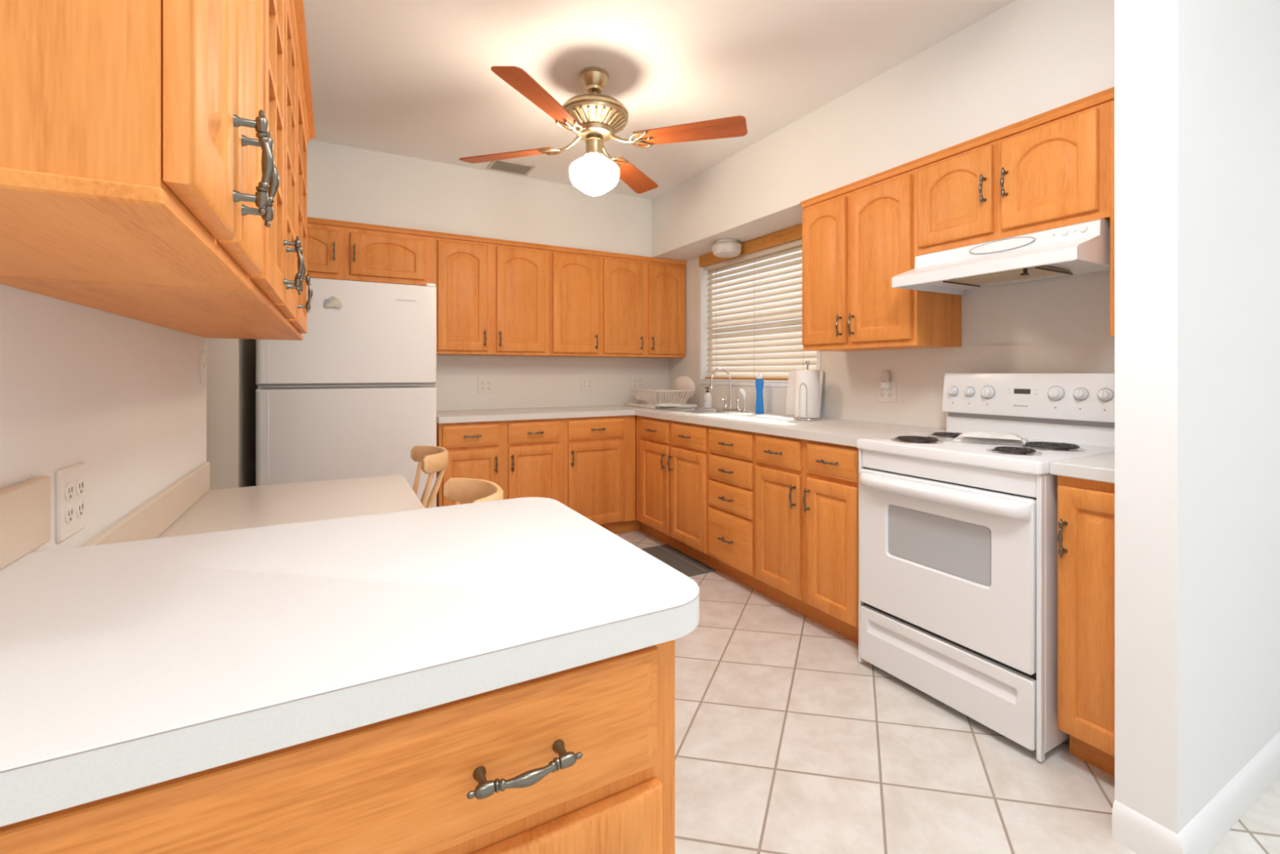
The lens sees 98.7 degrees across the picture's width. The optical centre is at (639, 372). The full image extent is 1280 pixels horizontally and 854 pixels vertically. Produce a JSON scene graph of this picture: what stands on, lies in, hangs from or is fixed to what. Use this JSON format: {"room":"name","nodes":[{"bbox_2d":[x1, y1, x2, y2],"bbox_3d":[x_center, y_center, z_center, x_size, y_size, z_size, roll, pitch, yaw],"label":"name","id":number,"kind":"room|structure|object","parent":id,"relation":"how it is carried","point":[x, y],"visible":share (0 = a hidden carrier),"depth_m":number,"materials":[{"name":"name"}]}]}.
{"room":"kitchen","nodes":[
{"label":"kitchen","id":0,"kind":"room"},
{"bbox_2d":[0,284,206,552],"bbox_3d":[-0.724,-0.107,0.317,0.120,2.585,3.855,0,0,-29],"label":"wall","id":1,"kind":"structure","parent":0,"point":[124,397],"depth_m":1.11,"materials":[{"name":"paint"}]},
{"bbox_2d":[0,475,50,569],"bbox_3d":[-0.790,0.219,0.581,0.017,0.106,0.690,0,0,-29],"label":"backsplash","id":2,"kind":"structure","parent":1,"relation":"attached to","point":[24,506],"depth_m":0.81,"materials":[{"name":"laminate"}]},
{"bbox_2d":[55,462,86,542],"bbox_3d":[-1.022,0.231,0.991,0.009,0.125,0.116,0,0,-29],"label":"outlet plate","id":3,"kind":"object","parent":1,"relation":"attached to","point":[70,481],"visible":1,"depth_m":0.98,"materials":[{"name":"white plastic"}]},
{"bbox_2d":[64,482,74,501],"bbox_3d":[-1.009,0.211,0.973,0.002,0.033,0.033,0,0,-29],"label":"receptacle","id":4,"kind":"object","parent":3,"relation":"attached to","point":[68,486],"depth_m":0.97,"materials":[{"name":"white plastic"}]},
{"bbox_2d":[64,504,74,524],"bbox_3d":[-1.009,0.251,0.973,0.002,0.033,0.033,0,0,-29],"label":"receptacle","id":5,"kind":"object","parent":3,"relation":"attached to","point":[68,508],"depth_m":0.97,"materials":[{"name":"white plastic"}]},
{"bbox_2d":[75,477,84,495],"bbox_3d":[-1.031,0.211,1.013,0.002,0.033,0.033,0,0,-29],"label":"receptacle","id":6,"kind":"object","parent":3,"relation":"attached to","point":[79,481],"depth_m":1.01,"materials":[{"name":"white plastic"}]},
{"bbox_2d":[75,499,84,517],"bbox_3d":[-1.031,0.251,1.013,0.002,0.033,0.033,0,0,-29],"label":"receptacle","id":7,"kind":"object","parent":3,"relation":"attached to","point":[79,503],"depth_m":1.01,"materials":[{"name":"white plastic"}]},
{"bbox_2d":[0,0,279,290],"bbox_3d":[-0.587,-0.527,0.569,0.358,0.803,0.493,0,0,-29],"label":"upper cabinet","id":8,"kind":"object","parent":1,"relation":"attached to","point":[136,144],"visible":1,"depth_m":0.43,"materials":[{"name":"brown wood"}]},
{"bbox_2d":[0,0,306,327],"bbox_3d":[-0.894,-0.527,1.124,0.358,0.803,0.776,0,0,-29],"label":"upper cabinet","id":9,"kind":"object","parent":1,"relation":"attached to","point":[271,300],"visible":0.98,"depth_m":1.09,"materials":[{"name":"brown wood"}]},
{"bbox_2d":[200,351,207,383],"bbox_3d":[-1.558,-0.019,1.967,0.014,0.115,0.070,0,0,-29],"label":"light switch","id":10,"kind":"object","parent":1,"relation":"attached to","point":[203,366],"visible":1,"depth_m":1.95,"materials":[{"name":"white plastic"}]},
{"bbox_2d":[148,41,315,340],"bbox_3d":[-1.254,-0.527,1.777,0.358,0.803,0.716,0,0,-29],"label":"upper cabinet","id":11,"kind":"object","parent":1,"relation":"attached to","point":[305,131],"visible":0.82,"depth_m":1.77,"materials":[{"name":"brown wood"}]},
{"bbox_2d":[206,337,257,489],"bbox_3d":[-2.690,-0.107,2.776,1.175,2.585,0.780,0,0,-29],"label":"wall","id":12,"kind":"structure","parent":0,"point":[231,386],"depth_m":2.71,"materials":[{"name":"beige paint"}]},
{"bbox_2d":[436,354,658,511],"bbox_3d":[-1.968,-0.107,3.688,5.320,2.585,0.120,0,0,-29],"label":"wall","id":13,"kind":"structure","parent":0,"point":[437,354],"depth_m":4.68,"materials":[{"name":"paint"}]},
{"bbox_2d":[306,217,436,285],"bbox_3d":[-1.844,-0.751,3.503,0.999,0.354,0.319,0,0,-29],"label":"upper cabinet","id":14,"kind":"object","parent":13,"relation":"attached to","point":[334,251],"visible":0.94,"depth_m":3.45,"materials":[{"name":"brown wood"}]},
{"bbox_2d":[477,377,493,393],"bbox_3d":[-1.141,0.096,4.066,0.116,0.115,0.009,0,0,-29],"label":"outlet plate","id":15,"kind":"object","parent":13,"relation":"attached to","point":[485,385],"visible":1,"depth_m":4.06,"materials":[{"name":"white plastic"}]},
{"bbox_2d":[435,231,549,355],"bbox_3d":[-1.063,-0.527,3.935,0.784,0.802,0.319,0,0,-29],"label":"upper cabinet","id":16,"kind":"object","parent":13,"relation":"attached to","point":[492,299],"visible":1,"depth_m":3.83,"materials":[{"name":"brown wood"}]},
{"bbox_2d":[435,355,669,410],"bbox_3d":[-0.623,0.075,4.360,2.005,0.394,0.005,0,0,-29],"label":"backsplash","id":17,"kind":"structure","parent":13,"relation":"attached to","point":[519,382],"depth_m":4.28,"materials":[{"name":"paint"}]},
{"bbox_2d":[545,244,601,356],"bbox_3d":[-0.538,-0.527,4.225,0.414,0.802,0.319,0,0,-29],"label":"upper cabinet","id":18,"kind":"object","parent":13,"relation":"attached to","point":[574,277],"visible":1,"depth_m":4.12,"materials":[{"name":"brown wood"}]},
{"bbox_2d":[580,376,593,391],"bbox_3d":[-0.430,0.091,4.458,0.116,0.115,0.009,0,0,-29],"label":"outlet plate","id":19,"kind":"object","parent":13,"relation":"attached to","point":[586,382],"visible":1,"depth_m":4.46,"materials":[{"name":"white plastic"}]},
{"bbox_2d":[631,376,643,389],"bbox_3d":[-0.022,0.091,4.684,0.116,0.115,0.009,0,0,-29],"label":"outlet plate","id":20,"kind":"object","parent":13,"relation":"attached to","point":[637,382],"visible":0.93,"depth_m":4.68,"materials":[{"name":"white plastic"}]},
{"bbox_2d":[595,251,687,358],"bbox_3d":[-0.011,-0.527,4.516,0.788,0.802,0.319,0,0,-29],"label":"upper cabinet","id":21,"kind":"object","parent":13,"relation":"attached to","point":[642,304],"visible":1,"depth_m":4.39,"materials":[{"name":"brown wood"}]},
{"bbox_2d":[302,0,1016,199],"bbox_3d":[-0.677,-1.439,1.340,5.310,0.080,5.600,0,0,-29],"label":"ceiling","id":22,"kind":"structure","parent":0,"point":[411,78],"depth_m":2.50,"materials":[{"name":"white paint"}]},
{"bbox_2d":[486,160,535,176],"bbox_3d":[-0.878,-1.394,3.742,0.280,0.009,0.200,0,0,-29],"label":"ceiling vent","id":23,"kind":"object","parent":22,"relation":"in","point":[504,166],"visible":0.93,"depth_m":3.74,"materials":[{"name":"beige metal"}]},
{"bbox_2d":[458,66,747,195],"bbox_3d":[-0.216,-1.117,2.588,1.117,0.564,1.031,0,0,-26],"label":"ceiling fan","id":24,"kind":"object","parent":22,"relation":"hanging from","point":[595,118],"visible":1,"depth_m":2.49,"materials":[{"name":"brown wood"}]},
{"bbox_2d":[672,257,1115,426],"bbox_3d":[1.159,-0.107,3.362,0.140,2.585,3.475,0,0,-29],"label":"wall","id":25,"kind":"structure","parent":0,"point":[1071,308],"depth_m":2.35,"materials":[{"name":"paint"}]},
{"bbox_2d":[711,239,741,257],"bbox_3d":[0.618,-0.878,3.917,0.206,0.106,0.206,0,0,-29],"label":"ceiling light","id":26,"kind":"object","parent":25,"relation":"attached to","point":[724,248],"visible":1,"depth_m":3.85,"materials":[{"name":"white glass"}]},
{"bbox_2d":[698,266,822,386],"bbox_3d":[0.827,-0.390,3.901,0.120,0.968,1.270,0,0,-29],"label":"window","id":27,"kind":"structure","parent":25,"relation":"in","point":[777,383],"depth_m":4.25,"materials":[{"name":"white"}]},
{"bbox_2d":[698,223,802,266],"bbox_3d":[0.795,-0.887,3.849,0.024,0.086,1.290,0,0,-29],"label":"valance","id":28,"kind":"object","parent":27,"relation":"attached to","point":[794,233],"visible":0.58,"depth_m":3.75,"materials":[{"name":"brown wood"}]},
{"bbox_2d":[705,238,816,380],"bbox_3d":[0.829,-0.400,3.898,0.055,0.900,1.173,0,0,-29],"label":"window blind","id":29,"kind":"object","parent":27,"relation":"attached to","point":[738,369],"visible":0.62,"depth_m":3.88,"materials":[{"name":"beige"}]},
{"bbox_2d":[800,160,961,351],"bbox_3d":[1.175,-0.524,2.781,0.389,0.808,0.674,0,0,-29],"label":"upper cabinet","id":30,"kind":"object","parent":25,"relation":"attached to","point":[855,242],"visible":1,"depth_m":2.63,"materials":[{"name":"brown wood"}]},
{"bbox_2d":[882,372,889,381],"bbox_3d":[1.300,0.023,2.906,0.018,0.050,0.036,0,0,-29],"label":"shade","id":31,"kind":"object","parent":25,"relation":"attached to","point":[886,375],"depth_m":2.89,"materials":[{"name":"white glass"}]},
{"bbox_2d":[877,380,897,402],"bbox_3d":[1.311,0.101,2.923,0.009,0.115,0.116,0,0,-29],"label":"outlet plate","id":32,"kind":"object","parent":25,"relation":"attached to","point":[884,394],"visible":0.88,"depth_m":2.91,"materials":[{"name":"white plastic"}]},
{"bbox_2d":[880,391,884,398],"bbox_3d":[1.297,0.121,2.942,0.002,0.033,0.033,0,0,-29],"label":"receptacle","id":33,"kind":"object","parent":32,"relation":"attached to","point":[882,393],"depth_m":2.94,"materials":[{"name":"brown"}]},
{"bbox_2d":[880,372,890,388],"bbox_3d":[1.299,0.041,2.905,0.028,0.084,0.044,0,0,-29],"label":"plug","id":34,"kind":"object","parent":32,"relation":"attached to","point":[886,375],"visible":1,"depth_m":2.89,"materials":[{"name":"white plastic"}]},
{"bbox_2d":[887,391,893,398],"bbox_3d":[1.320,0.121,2.902,0.002,0.033,0.033,0,0,-29],"label":"receptacle","id":35,"kind":"object","parent":32,"relation":"attached to","point":[890,394],"depth_m":2.90,"materials":[{"name":"white plastic"}]},
{"bbox_2d":[669,339,1115,429],"bbox_3d":[1.097,0.075,3.324,0.005,0.394,3.469,0,0,-29],"label":"backsplash","id":36,"kind":"structure","parent":25,"relation":"attached to","point":[851,378],"depth_m":2.82,"materials":[{"name":"paint"}]},
{"bbox_2d":[913,89,1110,255],"bbox_3d":[1.505,-0.721,2.184,0.389,0.414,0.689,0,0,-29],"label":"upper cabinet","id":37,"kind":"object","parent":25,"relation":"attached to","point":[1055,173],"visible":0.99,"depth_m":2.04,"materials":[{"name":"brown wood"}]},
{"bbox_2d":[891,217,1110,295],"bbox_3d":[1.446,-0.431,2.156,0.507,0.164,0.664,0,0,-29],"label":"range hood","id":38,"kind":"object","parent":37,"relation":"attached to","point":[1084,247],"visible":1,"depth_m":2.03,"materials":[{"name":"white metal"}]},
{"bbox_2d":[1106,86,1115,336],"bbox_3d":[1.717,-0.524,1.800,0.389,0.808,0.187,0,0,-29],"label":"upper cabinet","id":39,"kind":"object","parent":25,"relation":"attached to","point":[1111,91],"visible":0.02,"depth_m":1.81,"materials":[{"name":"brown wood"}]},
{"bbox_2d":[615,511,1279,853],"bbox_3d":[0.610,1.216,0.965,7.200,0.060,7.500,0,0,-29],"label":"floor","id":40,"kind":"structure","parent":0,"point":[787,742],"depth_m":1.65,"materials":[{"name":"tile"}]},
{"bbox_2d":[80,462,425,546],"bbox_3d":[-0.966,0.755,1.569,0.664,0.862,1.330,0,0,-29],"label":"countertop","id":41,"kind":"structure","parent":40,"relation":"on","point":[188,506],"depth_m":1.71,"materials":[{"name":"laminate"}]},
{"bbox_2d":[0,639,675,853],"bbox_3d":[-0.420,0.749,0.705,0.783,0.873,0.613,0,0,-29],"label":"base cabinet","id":42,"kind":"object","parent":40,"relation":"on","point":[580,759],"visible":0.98,"depth_m":0.53,"materials":[{"name":"brown wood"}]},
{"bbox_2d":[0,497,699,826],"bbox_3d":[-0.417,0.292,0.748,0.830,0.040,0.632,0,0,-29],"label":"countertop","id":43,"kind":"structure","parent":42,"relation":"on","point":[127,666],"depth_m":0.58,"materials":[{"name":"laminate"}]},
{"bbox_2d":[255,277,436,506],"bbox_3d":[-1.716,0.337,3.265,0.859,1.697,0.745,0,0,-29],"label":"refrigerator","id":44,"kind":"object","parent":40,"relation":"on","point":[353,397],"visible":0.7,"depth_m":2.94,"materials":[{"name":"white metal"}]},
{"bbox_2d":[323,296,342,309],"bbox_3d":[-1.615,-0.368,2.895,0.091,0.069,0.009,0,0,-29],"label":"magnet","id":45,"kind":"object","parent":44,"relation":"attached to","point":[331,302],"visible":1,"depth_m":2.89,"materials":[{"name":"ceramic"}]},
{"bbox_2d":[410,445,448,507],"bbox_3d":[-1.149,0.777,2.535,0.496,0.819,0.429,0,0,-29],"label":"dining chair","id":46,"kind":"object","parent":40,"relation":"on","point":[431,459],"visible":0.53,"depth_m":2.53,"materials":[{"name":"brown wood"}]},
{"bbox_2d":[444,477,502,504],"bbox_3d":[-0.678,0.777,1.682,0.496,0.819,0.429,0,0,-29],"label":"dining chair","id":47,"kind":"object","parent":40,"relation":"on","point":[459,490],"visible":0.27,"depth_m":1.89,"materials":[{"name":"brown wood"}]},
{"bbox_2d":[436,417,564,506],"bbox_3d":[-0.999,0.748,3.790,0.812,0.875,0.627,0,0,-29],"label":"base cabinet","id":48,"kind":"object","parent":40,"relation":"on","point":[525,458],"visible":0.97,"depth_m":3.57,"materials":[{"name":"brown wood"}]},
{"bbox_2d":[436,404,946,446],"bbox_3d":[-0.006,0.291,3.227,2.018,0.038,2.572,0,0,-29],"label":"countertop","id":49,"kind":"structure","parent":48,"relation":"on","point":[837,431],"depth_m":3.25,"materials":[{"name":"laminate"}]},
{"bbox_2d":[623,402,697,408],"bbox_3d":[0.156,0.260,4.402,0.410,0.022,0.485,0,0,-29],"label":"drainboard","id":50,"kind":"object","parent":49,"relation":"on","point":[630,404],"visible":0.66,"depth_m":4.25,"materials":[{"name":"beige plastic"}]},
{"bbox_2d":[630,388,693,404],"bbox_3d":[0.169,0.192,4.389,0.352,0.114,0.442,0,0,-29],"label":"dish rack","id":51,"kind":"object","parent":50,"relation":"on","point":[643,395],"visible":0.86,"depth_m":4.30,"materials":[{"name":"beige plastic"}]},
{"bbox_2d":[674,375,695,398],"bbox_3d":[0.350,0.119,4.341,0.188,0.185,0.041,0,0,32],"label":"plate","id":52,"kind":"object","parent":51,"relation":"in","point":[682,383],"visible":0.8,"depth_m":4.33,"materials":[{"name":"beige ceramic"}]},
{"bbox_2d":[653,403,681,406],"bbox_3d":[0.207,0.240,4.114,0.188,0.016,0.139,0,0,-40],"label":"folded cloth","id":53,"kind":"object","parent":50,"relation":"on","point":[661,404],"visible":1,"depth_m":4.08,"materials":[{"name":"white fabric"}]},
{"bbox_2d":[652,406,749,413],"bbox_3d":[0.422,0.344,3.926,0.435,0.155,0.575,0,0,-29],"label":"sink","id":54,"kind":"object","parent":49,"relation":"in","point":[695,410],"visible":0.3,"depth_m":3.94,"materials":[{"name":"white ceramic"}]},
{"bbox_2d":[703,386,711,408],"bbox_3d":[0.505,0.187,4.111,0.063,0.158,0.062,0,0,-29],"label":"soap dispenser","id":55,"kind":"object","parent":54,"relation":"on","point":[707,397],"visible":1,"depth_m":4.09,"materials":[{"name":"white"}]},
{"bbox_2d":[739,388,746,411],"bbox_3d":[0.706,0.188,3.772,0.051,0.155,0.031,0,0,5],"label":"sprayer","id":56,"kind":"object","parent":54,"relation":"on","point":[741,390],"visible":1,"depth_m":3.76,"materials":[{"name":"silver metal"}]},
{"bbox_2d":[709,367,742,410],"bbox_3d":[0.584,0.116,3.860,0.200,0.300,0.213,0,0,-29],"label":"faucet","id":57,"kind":"object","parent":49,"relation":"on","point":[730,406],"visible":0.98,"depth_m":3.89,"materials":[{"name":"silver metal"}]},
{"bbox_2d":[755,372,764,413],"bbox_3d":[0.789,0.135,3.629,0.050,0.272,0.065,0,0,-29],"label":"dish soap","id":58,"kind":"object","parent":49,"relation":"on","point":[759,382],"visible":1,"depth_m":3.61,"materials":[{"name":"blue plastic"}]},
{"bbox_2d":[785,370,823,415],"bbox_3d":[1.015,0.130,3.405,0.045,0.284,0.280,0,0,-29],"label":"cutting board","id":59,"kind":"object","parent":49,"relation":"on","point":[790,400],"visible":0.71,"depth_m":3.49,"materials":[{"name":"white plastic"}]},
{"bbox_2d":[793,360,821,420],"bbox_3d":[0.967,0.100,3.173,0.156,0.338,0.155,0,0,-29],"label":"paper towel holder","id":60,"kind":"object","parent":49,"relation":"on","point":[807,382],"visible":1,"depth_m":3.11,"materials":[{"name":"white paper"}]},
{"bbox_2d":[564,414,639,533],"bbox_3d":[-0.365,0.748,4.140,0.634,0.875,0.627,0,0,-29],"label":"base cabinet","id":61,"kind":"object","parent":40,"relation":"on","point":[599,451],"visible":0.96,"depth_m":3.88,"materials":[{"name":"brown wood"}]},
{"bbox_2d":[635,415,719,570],"bbox_3d":[0.425,0.748,3.813,0.697,0.875,0.972,0,0,-29],"label":"base cabinet","id":62,"kind":"object","parent":40,"relation":"on","point":[672,456],"visible":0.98,"depth_m":3.54,"materials":[{"name":"brown wood"}]},
{"bbox_2d":[640,544,715,576],"bbox_3d":[0.071,1.181,3.392,0.565,0.008,0.560,0,0,-29],"label":"rug","id":63,"kind":"object","parent":40,"relation":"on","point":[673,557],"visible":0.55,"depth_m":3.44,"materials":[{"name":"fabric"}]},
{"bbox_2d":[708,425,766,595],"bbox_3d":[0.761,0.748,3.205,0.697,0.875,0.414,0,0,-29],"label":"base cabinet","id":64,"kind":"object","parent":40,"relation":"on","point":[731,452],"visible":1,"depth_m":3.02,"materials":[{"name":"brown wood"}]},
{"bbox_2d":[755,432,858,643],"bbox_3d":[1.027,0.748,2.723,0.697,0.875,0.685,0,0,-29],"label":"base cabinet","id":65,"kind":"object","parent":40,"relation":"on","point":[806,491],"visible":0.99,"depth_m":2.53,"materials":[{"name":"brown wood"}]},
{"bbox_2d":[856,373,1115,761],"bbox_3d":[1.310,0.595,2.095,0.712,1.182,0.673,0,0,-29],"label":"stove","id":66,"kind":"object","parent":40,"relation":"on","point":[957,540],"visible":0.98,"depth_m":1.92,"materials":[{"name":"white metal"}]},
{"bbox_2d":[856,431,1115,475],"bbox_3d":[1.324,0.290,2.103,0.649,0.044,0.673,0,0,-29],"label":"cooktop","id":67,"kind":"object","parent":66,"relation":"in","point":[937,448],"depth_m":1.94,"materials":[{"name":"white metal"}]},
{"bbox_2d":[951,430,1029,446],"bbox_3d":[1.355,0.244,2.119,0.262,0.046,0.192,0,0,35],"label":"spoon rest","id":68,"kind":"object","parent":66,"relation":"on","point":[971,436],"visible":0.98,"depth_m":2.07,"materials":[{"name":"ceramic"}]},
{"bbox_2d":[1057,475,1115,776],"bbox_3d":[1.575,0.748,1.730,0.697,0.875,0.201,0,0,-29],"label":"base cabinet","id":69,"kind":"object","parent":40,"relation":"on","point":[1086,508],"visible":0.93,"depth_m":1.60,"materials":[{"name":"brown wood"}]},
{"bbox_2d":[1049,452,1115,483],"bbox_3d":[1.587,0.291,1.739,0.667,0.038,0.214,0,0,-29],"label":"countertop","id":70,"kind":"structure","parent":69,"relation":"on","point":[1100,468],"depth_m":1.62,"materials":[{"name":"laminate"}]},
{"bbox_2d":[1115,0,1279,833],"bbox_3d":[1.612,-0.107,1.559,0.840,2.585,0.120,0,0,-29],"label":"wall","id":71,"kind":"structure","parent":0,"point":[1197,82],"depth_m":1.39,"materials":[{"name":"white paint"}]},
{"bbox_2d":[306,0,1115,264],"bbox_3d":[-0.727,-1.165,2.320,4.170,0.468,3.475,0,0,-29],"label":"soffit","id":72,"kind":"object","parent":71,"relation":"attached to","point":[1024,60],"depth_m":3.17,"materials":[{"name":"paint"}]},
{"bbox_2d":[1111,731,1279,853],"bbox_3d":[1.609,1.140,1.548,0.856,0.092,0.136,0,0,-29],"label":"baseboard","id":73,"kind":"structure","parent":71,"relation":"attached to","point":[1134,830],"depth_m":1.39,"materials":[{"name":"white wood"}]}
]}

